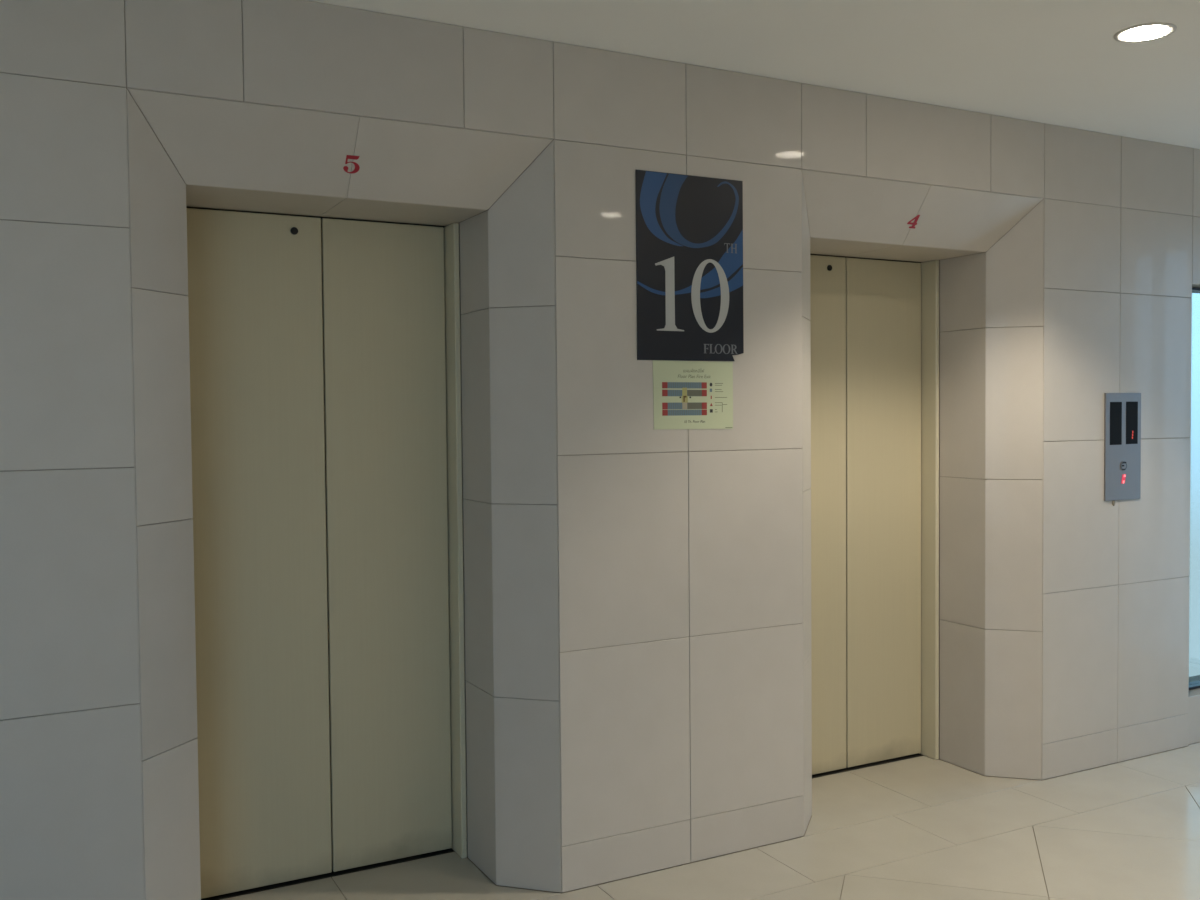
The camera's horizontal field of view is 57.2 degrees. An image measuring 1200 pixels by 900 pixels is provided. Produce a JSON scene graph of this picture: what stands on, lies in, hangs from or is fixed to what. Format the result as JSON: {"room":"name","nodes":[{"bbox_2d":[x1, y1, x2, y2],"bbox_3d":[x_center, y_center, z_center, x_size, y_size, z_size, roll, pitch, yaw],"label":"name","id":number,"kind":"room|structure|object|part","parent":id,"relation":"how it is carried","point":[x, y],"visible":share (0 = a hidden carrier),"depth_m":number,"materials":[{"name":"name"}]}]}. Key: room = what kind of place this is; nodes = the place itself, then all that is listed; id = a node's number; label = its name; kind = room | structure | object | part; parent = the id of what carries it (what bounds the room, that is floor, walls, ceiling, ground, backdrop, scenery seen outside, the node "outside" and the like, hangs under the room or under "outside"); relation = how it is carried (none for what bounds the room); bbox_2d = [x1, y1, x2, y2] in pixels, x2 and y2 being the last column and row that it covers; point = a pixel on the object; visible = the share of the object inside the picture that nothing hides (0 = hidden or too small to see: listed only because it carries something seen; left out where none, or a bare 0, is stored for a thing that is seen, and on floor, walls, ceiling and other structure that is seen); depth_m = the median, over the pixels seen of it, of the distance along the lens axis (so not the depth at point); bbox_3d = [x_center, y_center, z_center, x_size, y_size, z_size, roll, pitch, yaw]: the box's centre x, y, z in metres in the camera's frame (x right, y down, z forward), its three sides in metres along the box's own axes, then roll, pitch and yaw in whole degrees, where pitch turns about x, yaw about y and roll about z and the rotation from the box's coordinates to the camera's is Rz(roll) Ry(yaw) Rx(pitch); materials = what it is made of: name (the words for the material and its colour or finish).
{"room":"elevator lobby","nodes":[
{"label":"elevator lobby","id":0,"kind":"room"},
{"bbox_2d":[0,0,1199,899],"bbox_3d":[-0.538,0.067,3.471,8.250,2.580,0.640,-1,2,-28],"label":"wall","id":1,"kind":"structure","parent":0,"point":[637,596],"depth_m":3.40,"materials":[{"name":"beige tile"}]},
{"bbox_2d":[186,207,466,899],"bbox_3d":[-0.872,0.316,3.482,0.870,2.094,0.170,-1,2,-28],"label":"door","id":2,"kind":"structure","parent":1,"relation":"in","point":[325,353],"depth_m":3.48,"materials":[{"name":"beige paint"}]},
{"bbox_3d":[-1.057,0.316,3.398,0.417,2.079,0.035,-1,2,-28],"label":"panel","id":3,"kind":"part","parent":2,"relation":"part of","materials":[{"name":"beige paint"}]},
{"bbox_3d":[-0.869,1.360,3.527,0.830,0.004,0.054,-1,2,-28],"label":"sill","id":4,"kind":"part","parent":2,"relation":"part of","materials":[{"name":"grey metal"}]},
{"bbox_3d":[-0.692,0.306,3.592,0.401,2.079,0.035,-1,2,-28],"label":"panel","id":5,"kind":"part","parent":2,"relation":"part of","materials":[{"name":"beige paint"}]},
{"bbox_2d":[343,155,359,173],"bbox_3d":[-0.698,-0.804,3.097,0.046,0.045,0.034,-1,2,-27],"label":"number","id":6,"kind":"object","parent":1,"relation":"attached to","point":[357,167],"visible":1,"depth_m":3.10,"materials":[{"name":"red plastic"}]},
{"bbox_2d":[635,170,743,360],"bbox_3d":[0.293,-0.583,3.528,0.404,0.592,0.005,-1,2,-28],"label":"sign","id":7,"kind":"object","parent":1,"relation":"attached to","point":[689,228],"visible":1,"depth_m":3.52,"materials":[{"name":"black"}]},
{"bbox_2d":[653,360,732,429],"bbox_3d":[0.302,-0.177,3.546,0.305,0.220,0.002,-1,2,-28],"label":"notice","id":8,"kind":"object","parent":1,"relation":"attached to","point":[686,394],"visible":1,"depth_m":3.54,"materials":[{"name":"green paper"}]},
{"bbox_2d":[810,254,938,777],"bbox_3d":[0.994,0.267,4.469,0.874,2.094,0.170,-1,2,-28],"label":"door","id":9,"kind":"structure","parent":1,"relation":"in","point":[875,322],"depth_m":4.54,"materials":[{"name":"beige paint"}]},
{"bbox_3d":[0.808,0.267,4.385,0.418,2.079,0.035,-1,2,-28],"label":"panel","id":10,"kind":"part","parent":9,"relation":"part of","materials":[{"name":"beige paint"}]},
{"bbox_3d":[0.997,1.311,4.514,0.834,0.004,0.054,-1,2,-28],"label":"sill","id":11,"kind":"part","parent":9,"relation":"part of","materials":[{"name":"grey metal"}]},
{"bbox_3d":[1.175,0.257,4.579,0.402,2.079,0.035,-1,2,-28],"label":"panel","id":12,"kind":"part","parent":9,"relation":"part of","materials":[{"name":"beige paint"}]},
{"bbox_2d":[907,215,919,228],"bbox_3d":[1.164,-0.849,4.085,0.047,0.046,0.034,-1,2,-28],"label":"number","id":13,"kind":"object","parent":1,"relation":"attached to","point":[916,218],"visible":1,"depth_m":4.09,"materials":[{"name":"red plastic"}]},
{"bbox_2d":[1104,393,1140,505],"bbox_3d":[2.152,-0.002,4.527,0.221,0.464,0.013,-1,2,-28],"label":"panel","id":14,"kind":"object","parent":1,"relation":"attached to","point":[1122,411],"visible":1,"depth_m":4.52,"materials":[{"name":"silver metal"}]},
{"bbox_2d":[1189,288,1199,689],"bbox_3d":[2.803,0.172,5.017,0.704,1.790,0.060,-1,2,-28],"label":"window","id":15,"kind":"structure","parent":1,"relation":"in","point":[1194,580],"depth_m":4.95,"materials":[{"name":"grey"}]},
{"bbox_3d":[2.811,1.062,5.046,0.704,0.010,0.060,-1,2,-28],"label":"frame","id":16,"kind":"part","parent":15,"relation":"part of","materials":[{"name":"grey metal"}]},
{"bbox_2d":[222,742,1199,899],"bbox_3d":[0.746,1.482,1.112,8.650,0.120,6.000,-1,2,-28],"label":"floor","id":17,"kind":"structure","parent":0,"point":[923,827],"depth_m":3.65,"materials":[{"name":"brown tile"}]},
{"bbox_2d":[306,0,1199,148],"bbox_3d":[0.722,-1.231,1.024,8.650,0.150,6.000,-1,2,-28],"label":"ceiling","id":18,"kind":"structure","parent":0,"point":[1053,62],"depth_m":3.33,"materials":[{"name":"paint"}]},
{"bbox_2d":[1113,22,1176,42],"bbox_3d":[1.612,-1.233,3.256,0.168,0.005,0.168,-1,2,-28],"label":"recessed light","id":19,"kind":"object","parent":18,"relation":"in","point":[1145,32],"visible":1,"depth_m":3.24,"materials":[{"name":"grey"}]}
]}

